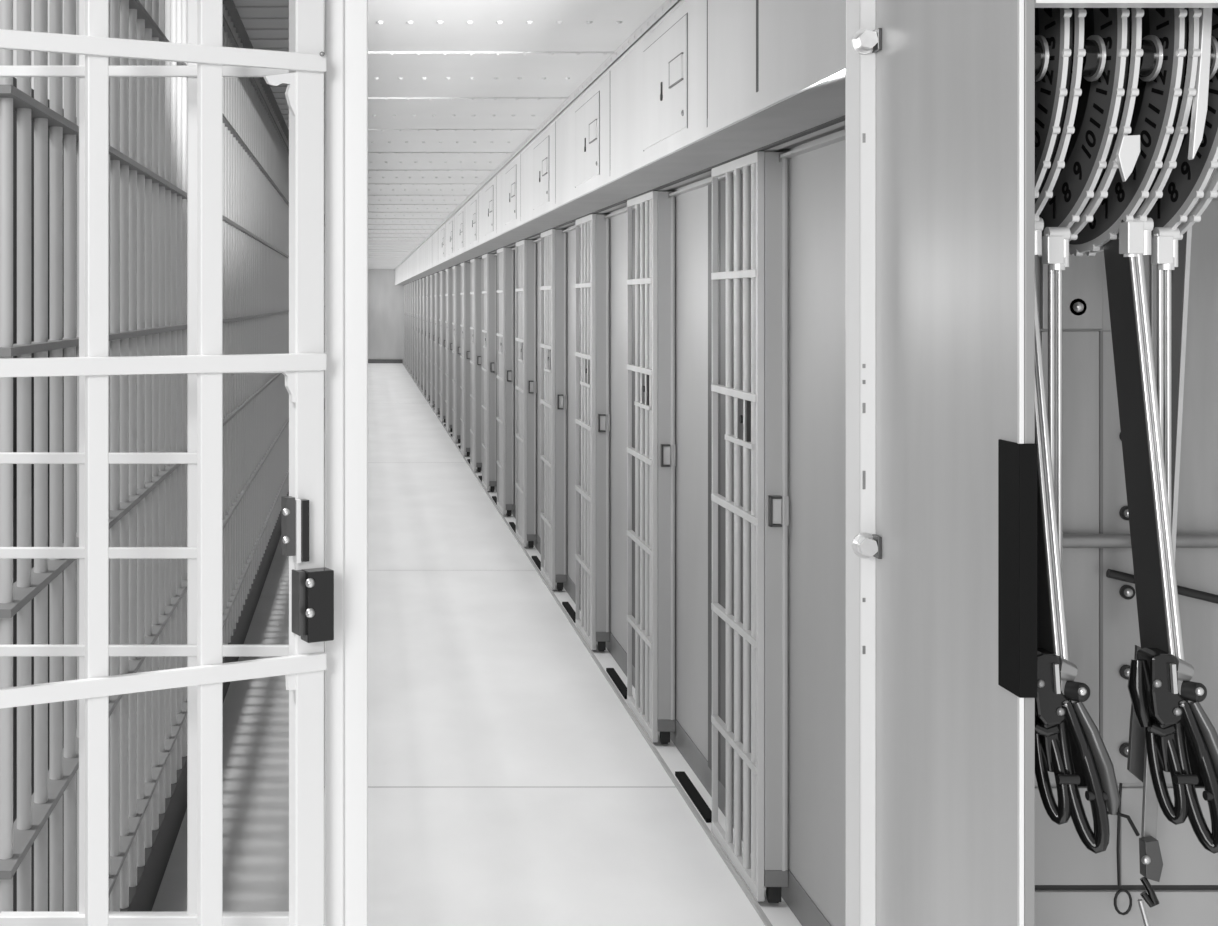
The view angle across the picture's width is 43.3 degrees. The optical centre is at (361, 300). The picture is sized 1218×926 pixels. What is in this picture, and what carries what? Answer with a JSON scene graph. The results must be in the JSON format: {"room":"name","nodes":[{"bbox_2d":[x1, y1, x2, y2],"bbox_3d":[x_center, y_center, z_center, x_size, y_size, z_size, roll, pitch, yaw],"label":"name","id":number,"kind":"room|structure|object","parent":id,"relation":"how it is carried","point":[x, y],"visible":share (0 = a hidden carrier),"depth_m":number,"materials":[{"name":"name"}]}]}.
{"room":"prison interior","nodes":[
{"label":"prison interior","id":0,"kind":"room"},
{"bbox_2d":[13,77,76,499],"bbox_3d":[-3.100,-0.110,18.900,0.200,3.640,42.800,0,0,0],"label":"wall","id":1,"kind":"structure","parent":0,"point":[14,78],"depth_m":13.62,"materials":[{"name":"metal"}]},
{"bbox_2d":[13,464,76,911],"bbox_3d":[-2.410,1.770,19.000,3.580,0.120,43.000,0,0,0],"label":"floor","id":2,"kind":"structure","parent":0,"point":[32,490],"depth_m":6.26,"materials":[{"name":"paint"}]},
{"bbox_2d":[368,270,403,362],"bbox_3d":[0.375,0.115,40.400,2.250,3.110,0.200,0,0,0],"label":"wall","id":3,"kind":"structure","parent":0,"point":[385,298],"depth_m":40.30,"materials":[{"name":"paint"}]},
{"bbox_2d":[368,359,402,362],"bbox_3d":[0.250,1.620,40.285,1.680,0.100,0.030,0,0,0],"label":"baseboard","id":4,"kind":"structure","parent":3,"relation":"attached to","point":[369,360],"depth_m":40.27,"materials":[{"name":"paint"}]},
{"bbox_2d":[441,229,443,257],"bbox_3d":[0.870,-0.619,16.260,0.009,0.310,0.628,0,0,0],"label":"access door","id":5,"kind":"structure","parent":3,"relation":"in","point":[442,231],"depth_m":16.23,"materials":[{"name":"paint"}]},
{"bbox_2d":[449,221,452,253],"bbox_3d":[0.870,-0.619,14.770,0.009,0.310,0.628,0,0,0],"label":"access door","id":6,"kind":"structure","parent":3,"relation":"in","point":[451,223],"depth_m":14.60,"materials":[{"name":"paint"}]},
{"bbox_2d":[458,212,462,249],"bbox_3d":[0.870,-0.619,13.280,0.009,0.310,0.628,0,0,0],"label":"access door","id":7,"kind":"structure","parent":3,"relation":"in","point":[460,217],"depth_m":13.27,"materials":[{"name":"paint"}]},
{"bbox_2d":[470,200,475,242],"bbox_3d":[0.870,-0.619,11.790,0.009,0.310,0.628,0,0,0],"label":"access door","id":8,"kind":"structure","parent":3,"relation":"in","point":[473,205],"depth_m":11.72,"materials":[{"name":"paint"}]},
{"bbox_2d":[485,185,492,234],"bbox_3d":[0.870,-0.619,10.300,0.009,0.310,0.628,0,0,0],"label":"access door","id":9,"kind":"structure","parent":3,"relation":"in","point":[489,193],"depth_m":10.25,"materials":[{"name":"paint"}]},
{"bbox_2d":[505,165,515,223],"bbox_3d":[0.870,-0.619,8.810,0.009,0.310,0.628,0,0,0],"label":"access door","id":10,"kind":"structure","parent":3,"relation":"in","point":[510,176],"depth_m":8.80,"materials":[{"name":"paint"}]},
{"bbox_2d":[394,0,685,270],"bbox_3d":[0.862,-0.827,21.375,0.026,0.030,37.850,0,0,0],"label":"trim","id":11,"kind":"structure","parent":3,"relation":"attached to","point":[668,7],"depth_m":5.75,"materials":[{"name":"paint"}]},
{"bbox_2d":[533,136,548,208],"bbox_3d":[0.870,-0.619,7.320,0.009,0.310,0.628,0,0,0],"label":"access door","id":12,"kind":"structure","parent":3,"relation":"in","point":[541,151],"depth_m":7.28,"materials":[{"name":"paint"}]},
{"bbox_2d":[402,363,772,925],"bbox_3d":[1.084,1.664,21.600,0.012,0.012,37.400,0,0,0],"label":"trim","id":13,"kind":"structure","parent":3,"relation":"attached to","point":[696,814],"depth_m":5.61,"materials":[{"name":"paint"}]},
{"bbox_2d":[575,91,599,187],"bbox_3d":[0.870,-0.619,5.830,0.009,0.310,0.628,0,0,0],"label":"access door","id":14,"kind":"structure","parent":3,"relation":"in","point":[587,117],"depth_m":5.79,"materials":[{"name":"paint"}]},
{"bbox_2d":[445,0,758,256],"bbox_3d":[0.876,-0.641,11.752,0.003,0.402,16.884,0,0,0],"label":"trim","id":15,"kind":"structure","parent":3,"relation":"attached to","point":[757,1],"depth_m":3.80,"materials":[{"name":"paint"}]},
{"bbox_2d":[395,0,844,284],"bbox_3d":[0.890,-0.631,21.375,0.030,0.422,37.850,0,0,0],"label":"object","id":16,"kind":"structure","parent":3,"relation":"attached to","point":[802,42],"depth_m":3.94,"materials":[{"name":"paint"}]},
{"bbox_2d":[643,13,687,150],"bbox_3d":[0.870,-0.619,4.340,0.009,0.310,0.628,0,0,0],"label":"access door","id":17,"kind":"structure","parent":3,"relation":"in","point":[665,61],"depth_m":4.30,"materials":[{"name":"paint"}]},
{"bbox_2d":[233,0,665,269],"bbox_3d":[0.350,-1.116,20.950,2.200,0.568,38.700,0,0,0],"label":"ceiling","id":18,"kind":"structure","parent":0,"point":[455,87],"depth_m":6.06,"materials":[{"name":"paint"}]},
{"bbox_2d":[151,363,801,925],"bbox_3d":[0.440,1.728,19.000,2.120,0.124,43.000,0,0,0],"label":"floor","id":19,"kind":"structure","parent":0,"point":[510,783],"depth_m":5.51,"materials":[{"name":"concrete"}]},
{"bbox_2d":[0,0,324,912],"bbox_3d":[-0.593,0.165,21.310,0.054,3.010,37.780,0,0,0],"label":"wall","id":20,"kind":"structure","parent":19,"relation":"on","point":[148,115],"depth_m":3.84,"materials":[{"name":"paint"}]},
{"bbox_2d":[325,0,367,925],"bbox_3d":[-0.024,0.165,2.353,0.067,3.010,0.063,0,0,0],"label":"steel post","id":21,"kind":"object","parent":19,"relation":"on","point":[346,21],"visible":1,"depth_m":2.33,"materials":[{"name":"white metal"}]},
{"bbox_2d":[0,0,333,925],"bbox_3d":[-0.290,0.264,2.164,0.527,2.612,0.067,0,0,-26],"label":"gate","id":22,"kind":"object","parent":21,"relation":"attached to","point":[311,584],"visible":1,"depth_m":2.20,"materials":[{"name":"white metal"}]},
{"bbox_2d":[0,55,84,356],"bbox_3d":[-0.505,-0.150,2.390,0.133,0.476,0.034,0,0,0],"label":"bar","id":23,"kind":"object","parent":22,"relation":"attached to","point":[5,71],"depth_m":2.38,"materials":[{"name":"white metal"}]},
{"bbox_2d":[0,376,84,678],"bbox_3d":[-0.505,0.358,2.390,0.133,0.478,0.034,0,0,0],"label":"bar","id":24,"kind":"object","parent":22,"relation":"attached to","point":[5,457],"depth_m":2.37,"materials":[{"name":"white metal"}]},
{"bbox_2d":[0,699,84,925],"bbox_3d":[-0.505,0.809,2.390,0.133,0.358,0.034,0,0,0],"label":"bar","id":25,"kind":"object","parent":22,"relation":"attached to","point":[6,918],"depth_m":2.38,"materials":[{"name":"white metal"}]},
{"bbox_2d":[109,63,196,354],"bbox_3d":[-0.331,-0.146,2.390,0.138,0.460,0.034,0,0,0],"label":"bar","id":26,"kind":"object","parent":22,"relation":"attached to","point":[189,71],"depth_m":2.38,"materials":[{"name":"white metal"}]},
{"bbox_2d":[109,373,196,666],"bbox_3d":[-0.331,0.346,2.390,0.138,0.464,0.034,0,0,0],"label":"bar","id":27,"kind":"object","parent":22,"relation":"attached to","point":[189,457],"depth_m":2.37,"materials":[{"name":"white metal"}]},
{"bbox_2d":[109,685,196,925],"bbox_3d":[-0.331,0.798,2.390,0.138,0.380,0.034,0,0,0],"label":"bar","id":28,"kind":"object","parent":22,"relation":"attached to","point":[150,918],"depth_m":2.38,"materials":[{"name":"white metal"}]},
{"bbox_2d":[223,66,288,76],"bbox_3d":[-0.168,-0.363,2.390,0.103,0.016,0.034,0,0,0],"label":"bar","id":29,"kind":"object","parent":22,"relation":"attached to","point":[228,71],"depth_m":2.37,"materials":[{"name":"white metal"}]},
{"bbox_2d":[223,645,288,655],"bbox_3d":[-0.168,0.553,2.390,0.103,0.016,0.034,0,0,0],"label":"bar","id":30,"kind":"object","parent":22,"relation":"attached to","point":[228,650],"depth_m":2.37,"materials":[{"name":"white metal"}]},
{"bbox_2d":[223,912,288,925],"bbox_3d":[-0.168,0.978,2.390,0.103,0.021,0.034,0,0,0],"label":"bar","id":31,"kind":"object","parent":22,"relation":"attached to","point":[229,918],"depth_m":2.37,"materials":[{"name":"white metal"}]},
{"bbox_2d":[368,462,465,462],"bbox_3d":[0.250,1.669,14.828,1.660,0.001,19.356,0,0,0],"label":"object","id":32,"kind":"structure","parent":19,"relation":"in","point":[368,462],"depth_m":15.51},
{"bbox_2d":[845,0,1217,925],"bbox_3d":[1.186,0.465,2.130,0.868,2.410,0.621,0,0,0],"label":"tall cabinet","id":33,"kind":"object","parent":19,"relation":"on","point":[947,822],"visible":0.69,"depth_m":2.22,"materials":[{"name":"metal"}]},
{"bbox_2d":[1070,299,1086,314],"bbox_3d":[1.151,0.010,2.413,0.028,0.028,0.006,0,0,0],"label":"bolt","id":34,"kind":"object","parent":33,"relation":"in","point":[1077,306],"depth_m":2.41,"materials":[{"name":"metal"}]},
{"bbox_2d":[1114,783,1131,914],"bbox_3d":[1.205,0.870,2.382,0.029,0.205,0.019,0,0,0],"label":"pull cord","id":35,"kind":"object","parent":33,"relation":"hanging from","point":[1122,889],"visible":0.98,"depth_m":2.38,"materials":[{"name":"black metal"}]},
{"bbox_2d":[1108,812,1139,835],"bbox_3d":[1.200,0.828,2.377,0.067,0.043,0.011,0,0,0],"label":"wire","id":36,"kind":"object","parent":35,"relation":"attached to","point":[1129,819],"visible":0.55,"depth_m":2.37,"materials":[{"name":"black metal"}]},
{"bbox_2d":[1119,743,1128,757],"bbox_3d":[1.231,0.723,2.413,0.023,0.023,0.006,0,0,0],"label":"bolt","id":37,"kind":"object","parent":33,"relation":"in","point":[1123,747],"depth_m":2.41,"materials":[{"name":"metal"}]},
{"bbox_2d":[1119,506,1128,519],"bbox_3d":[1.231,0.341,2.413,0.023,0.023,0.006,0,0,0],"label":"bolt","id":38,"kind":"object","parent":33,"relation":"in","point":[1123,510],"depth_m":2.41,"materials":[{"name":"metal"}]},
{"bbox_2d":[1119,665,1129,679],"bbox_3d":[1.231,0.597,2.413,0.023,0.023,0.006,0,0,0],"label":"bolt","id":39,"kind":"object","parent":33,"relation":"in","point":[1124,670],"depth_m":2.41,"materials":[{"name":"metal"}]},
{"bbox_2d":[1119,585,1134,599],"bbox_3d":[1.231,0.468,2.413,0.023,0.023,0.006,0,0,0],"label":"bolt","id":40,"kind":"object","parent":33,"relation":"in","point":[1126,592],"depth_m":2.41,"materials":[{"name":"metal"}]},
{"bbox_2d":[1106,569,1217,603],"bbox_3d":[1.293,0.458,2.382,0.209,0.061,0.014,0,0,7],"label":"rod","id":41,"kind":"object","parent":33,"relation":"attached to","point":[1110,573],"visible":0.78,"depth_m":2.38,"materials":[{"name":"black metal"}]},
{"bbox_2d":[1164,226,1191,561],"bbox_3d":[1.252,0.206,2.319,0.027,0.646,0.056,0,0,-15],"label":"bar","id":42,"kind":"object","parent":33,"relation":"attached to","point":[1180,275],"visible":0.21,"depth_m":2.31,"materials":[{"name":"metal"}]},
{"bbox_2d":[1127,645,1162,925],"bbox_3d":[1.191,0.765,2.274,0.044,0.474,0.060,0,0,0],"label":"strap","id":43,"kind":"object","parent":42,"relation":"hanging from","point":[1151,863],"visible":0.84,"depth_m":2.28,"materials":[{"name":"metal"}]},
{"bbox_2d":[1188,8,1211,159],"bbox_3d":[1.078,-0.279,1.930,0.026,0.195,0.012,0,0,0],"label":"bar","id":44,"kind":"object","parent":33,"relation":"attached to","point":[1200,100],"visible":0.84,"depth_m":1.92,"materials":[{"name":"white metal"}]},
{"bbox_3d":[1.206,-0.353,2.200,0.784,0.036,0.036,0,0,0],"label":"shaft","id":45,"kind":"object","parent":33,"relation":"attached to","visible":0},
{"bbox_2d":[1035,8,1086,220],"bbox_3d":[0.905,-0.332,2.110,0.072,0.533,0.394,0,0,2],"label":"wheel","id":46,"kind":"object","parent":45,"relation":"attached to","point":[1053,26],"visible":0.32,"depth_m":1.95,"materials":[{"name":"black metal"}]},
{"bbox_2d":[1035,218,1119,853],"bbox_3d":[0.905,0.294,2.013,0.115,0.817,0.236,0,0,0],"label":"lever","id":47,"kind":"object","parent":46,"relation":"attached to","point":[1069,744],"visible":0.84,"depth_m":1.93,"materials":[{"name":"black metal"}]},
{"bbox_2d":[1035,8,1143,255],"bbox_3d":[0.979,-0.332,2.110,0.072,0.533,0.394,0,0,2],"label":"wheel","id":48,"kind":"object","parent":45,"relation":"attached to","point":[1106,30],"visible":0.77,"depth_m":1.98,"materials":[{"name":"black metal"}]},
{"bbox_2d":[1042,227,1070,690],"bbox_3d":[0.954,0.216,2.060,0.034,0.636,0.022,0,0,0],"label":"rod","id":49,"kind":"object","parent":48,"relation":"attached to","point":[1055,240],"visible":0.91,"depth_m":2.06,"materials":[{"name":"metal"}]},
{"bbox_2d":[1116,135,1139,181],"bbox_3d":[0.996,-0.185,1.950,0.029,0.061,0.008,0,0,0],"label":"pointer","id":50,"kind":"object","parent":48,"relation":"attached to","point":[1128,151],"visible":1,"depth_m":1.95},
{"bbox_2d":[1069,8,1201,255],"bbox_3d":[1.052,-0.332,2.110,0.072,0.533,0.394,0,0,2],"label":"wheel","id":51,"kind":"object","parent":45,"relation":"attached to","point":[1164,30],"visible":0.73,"depth_m":1.98,"materials":[{"name":"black metal"}]},
{"bbox_2d":[1103,218,1217,853],"bbox_3d":[1.055,0.294,2.013,0.115,0.817,0.236,0,0,0],"label":"lever","id":52,"kind":"object","parent":51,"relation":"attached to","point":[1181,740],"visible":1,"depth_m":1.99,"materials":[{"name":"metal"}]},
{"bbox_2d":[1133,8,1217,255],"bbox_3d":[1.126,-0.332,2.110,0.072,0.533,0.394,0,0,2],"label":"wheel","id":53,"kind":"object","parent":45,"relation":"attached to","point":[1186,183],"visible":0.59,"depth_m":2.03,"materials":[{"name":"black metal"}]},
{"bbox_2d":[1151,227,1179,532],"bbox_3d":[1.114,0.225,2.080,0.034,0.656,0.022,0,0,0],"label":"rod","id":54,"kind":"object","parent":53,"relation":"attached to","point":[1164,240],"visible":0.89,"depth_m":2.08,"materials":[{"name":"metal"}]},
{"bbox_2d":[481,129,844,925],"bbox_3d":[1.315,0.414,21.400,0.270,2.512,37.800,0,0,0],"label":"wall","id":55,"kind":"structure","parent":0,"point":[816,178],"depth_m":4.07,"materials":[{"name":"metal"}]},
{"bbox_2d":[404,285,405,365],"bbox_3d":[1.133,0.628,38.967,0.093,2.082,1.167,0,0,0],"label":"gate","id":56,"kind":"object","parent":55,"relation":"attached to","point":[404,285],"visible":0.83,"depth_m":38.41,"materials":[{"name":"metal"}]},
{"bbox_2d":[405,284,406,367],"bbox_3d":[1.133,0.628,37.477,0.093,2.082,1.167,0,0,0],"label":"gate","id":57,"kind":"object","parent":55,"relation":"attached to","point":[406,284],"visible":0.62,"depth_m":36.91,"materials":[{"name":"metal"}]},
{"bbox_2d":[407,284,408,370],"bbox_3d":[1.133,0.628,35.986,0.093,2.082,1.167,0,0,0],"label":"gate","id":58,"kind":"object","parent":55,"relation":"attached to","point":[407,284],"visible":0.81,"depth_m":35.42,"materials":[{"name":"metal"}]},
{"bbox_2d":[409,283,411,373],"bbox_3d":[1.133,0.628,34.496,0.093,2.082,1.167,0,0,0],"label":"gate","id":59,"kind":"object","parent":55,"relation":"attached to","point":[410,284],"visible":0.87,"depth_m":33.93,"materials":[{"name":"metal"}]},
{"bbox_2d":[411,282,413,377],"bbox_3d":[1.133,0.628,33.007,0.093,2.082,1.167,0,0,0],"label":"gate","id":60,"kind":"object","parent":55,"relation":"attached to","point":[412,297],"visible":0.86,"depth_m":32.44,"materials":[{"name":"metal"}]},
{"bbox_2d":[413,281,418,381],"bbox_3d":[1.133,0.628,31.517,0.093,2.082,1.167,0,0,0],"label":"gate","id":61,"kind":"object","parent":55,"relation":"attached to","point":[415,282],"visible":0.89,"depth_m":30.96,"materials":[{"name":"metal"}]},
{"bbox_2d":[416,280,421,384],"bbox_3d":[1.133,0.628,30.026,0.093,2.082,1.167,0,0,0],"label":"gate","id":62,"kind":"object","parent":55,"relation":"attached to","point":[417,383],"visible":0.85,"depth_m":29.47,"materials":[{"name":"metal"}]},
{"bbox_2d":[419,279,422,389],"bbox_3d":[1.133,0.628,28.537,0.093,2.082,1.167,0,0,0],"label":"gate","id":63,"kind":"object","parent":55,"relation":"attached to","point":[420,316],"visible":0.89,"depth_m":27.97,"materials":[{"name":"metal"}]},
{"bbox_2d":[422,278,425,394],"bbox_3d":[1.133,0.628,27.047,0.093,2.082,1.167,0,0,0],"label":"gate","id":64,"kind":"object","parent":55,"relation":"attached to","point":[423,279],"visible":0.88,"depth_m":26.48,"materials":[{"name":"metal"}]},
{"bbox_2d":[425,276,429,400],"bbox_3d":[1.133,0.628,25.556,0.093,2.082,1.167,0,0,0],"label":"gate","id":65,"kind":"object","parent":55,"relation":"attached to","point":[427,396],"visible":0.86,"depth_m":25.00,"materials":[{"name":"metal"}]},
{"bbox_2d":[429,275,434,406],"bbox_3d":[1.133,0.628,24.067,0.093,2.082,1.167,0,0,0],"label":"gate","id":66,"kind":"object","parent":55,"relation":"attached to","point":[432,277],"visible":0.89,"depth_m":23.50,"materials":[{"name":"metal"}]},
{"bbox_2d":[433,273,439,413],"bbox_3d":[1.133,0.628,22.576,0.093,2.082,1.167,0,0,0],"label":"gate","id":67,"kind":"object","parent":55,"relation":"attached to","point":[437,275],"visible":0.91,"depth_m":22.02,"materials":[{"name":"metal"}]},
{"bbox_2d":[438,271,445,422],"bbox_3d":[1.133,0.628,21.087,0.093,2.082,1.167,0,0,0],"label":"gate","id":68,"kind":"object","parent":55,"relation":"attached to","point":[442,319],"visible":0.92,"depth_m":20.53,"materials":[{"name":"metal"}]},
{"bbox_2d":[444,268,451,431],"bbox_3d":[1.133,0.628,19.596,0.093,2.082,1.167,0,0,0],"label":"gate","id":69,"kind":"object","parent":55,"relation":"attached to","point":[448,294],"visible":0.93,"depth_m":19.04,"materials":[{"name":"metal"}]},
{"bbox_2d":[450,266,460,442],"bbox_3d":[1.133,0.628,18.107,0.093,2.082,1.167,0,0,0],"label":"gate","id":70,"kind":"object","parent":55,"relation":"attached to","point":[456,270],"visible":0.94,"depth_m":17.54,"materials":[{"name":"metal"}]},
{"bbox_2d":[458,262,469,455],"bbox_3d":[1.133,0.628,16.616,0.093,2.082,1.167,0,0,0],"label":"gate","id":71,"kind":"object","parent":55,"relation":"attached to","point":[464,447],"visible":0.92,"depth_m":16.06,"materials":[{"name":"metal"}]},
{"bbox_2d":[467,258,481,471],"bbox_3d":[1.133,0.628,15.127,0.093,2.082,1.167,0,0,0],"label":"gate","id":72,"kind":"object","parent":55,"relation":"attached to","point":[475,460],"visible":0.9,"depth_m":14.57,"materials":[{"name":"metal"}]},
{"bbox_2d":[478,254,496,491],"bbox_3d":[1.133,0.628,13.636,0.093,2.082,1.167,0,0,0],"label":"gate","id":73,"kind":"object","parent":55,"relation":"attached to","point":[488,478],"visible":0.99,"depth_m":13.08,"materials":[{"name":"metal"}]},
{"bbox_2d":[492,248,513,515],"bbox_3d":[1.133,0.628,12.146,0.093,2.082,1.167,0,0,0],"label":"gate","id":74,"kind":"object","parent":55,"relation":"attached to","point":[504,500],"visible":1,"depth_m":11.58,"materials":[{"name":"metal"}]},
{"bbox_2d":[509,240,536,547],"bbox_3d":[1.133,0.628,10.656,0.093,2.082,1.167,0,0,0],"label":"gate","id":75,"kind":"object","parent":55,"relation":"attached to","point":[525,529],"visible":0.99,"depth_m":10.09,"materials":[{"name":"metal"}]},
{"bbox_2d":[532,229,566,590],"bbox_3d":[1.133,0.628,9.166,0.093,2.082,1.167,0,0,0],"label":"gate","id":76,"kind":"object","parent":55,"relation":"attached to","point":[552,565],"visible":1,"depth_m":8.61,"materials":[{"name":"metal"}]},
{"bbox_2d":[562,214,609,650],"bbox_3d":[1.133,0.628,7.676,0.093,2.082,1.167,0,0,0],"label":"gate","id":77,"kind":"object","parent":55,"relation":"attached to","point":[593,558],"visible":0.98,"depth_m":7.12,"materials":[{"name":"metal"}]},
{"bbox_2d":[397,72,844,284],"bbox_3d":[1.034,-0.433,21.375,0.293,0.026,37.850,0,0,0],"label":"trim","id":78,"kind":"structure","parent":55,"relation":"attached to","point":[824,102],"depth_m":4.30,"materials":[{"name":"paint"}]},
{"bbox_2d":[403,115,844,285],"bbox_3d":[1.145,-0.407,21.500,0.070,0.026,37.600,0,0,0],"label":"trim","id":79,"kind":"structure","parent":55,"relation":"attached to","point":[840,137],"depth_m":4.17,"materials":[{"name":"paint"}]},
{"bbox_2d":[418,379,830,925],"bbox_3d":[1.188,1.620,21.500,0.024,0.100,37.600,0,0,0],"label":"baseboard","id":80,"kind":"structure","parent":55,"relation":"attached to","point":[797,899],"depth_m":5.15,"materials":[{"name":"paint"}]},
{"bbox_2d":[606,191,675,743],"bbox_3d":[1.133,0.628,6.186,0.093,2.082,1.167,0,0,0],"label":"gate","id":81,"kind":"object","parent":55,"relation":"attached to","point":[651,447],"visible":1,"depth_m":5.68,"materials":[{"name":"metal"}]},
{"bbox_2d":[675,151,788,902],"bbox_3d":[1.133,0.628,4.697,0.093,2.082,1.167,0,0,0],"label":"gate","id":82,"kind":"object","parent":55,"relation":"attached to","point":[748,498],"visible":0.99,"depth_m":4.20,"materials":[{"name":"metal"}]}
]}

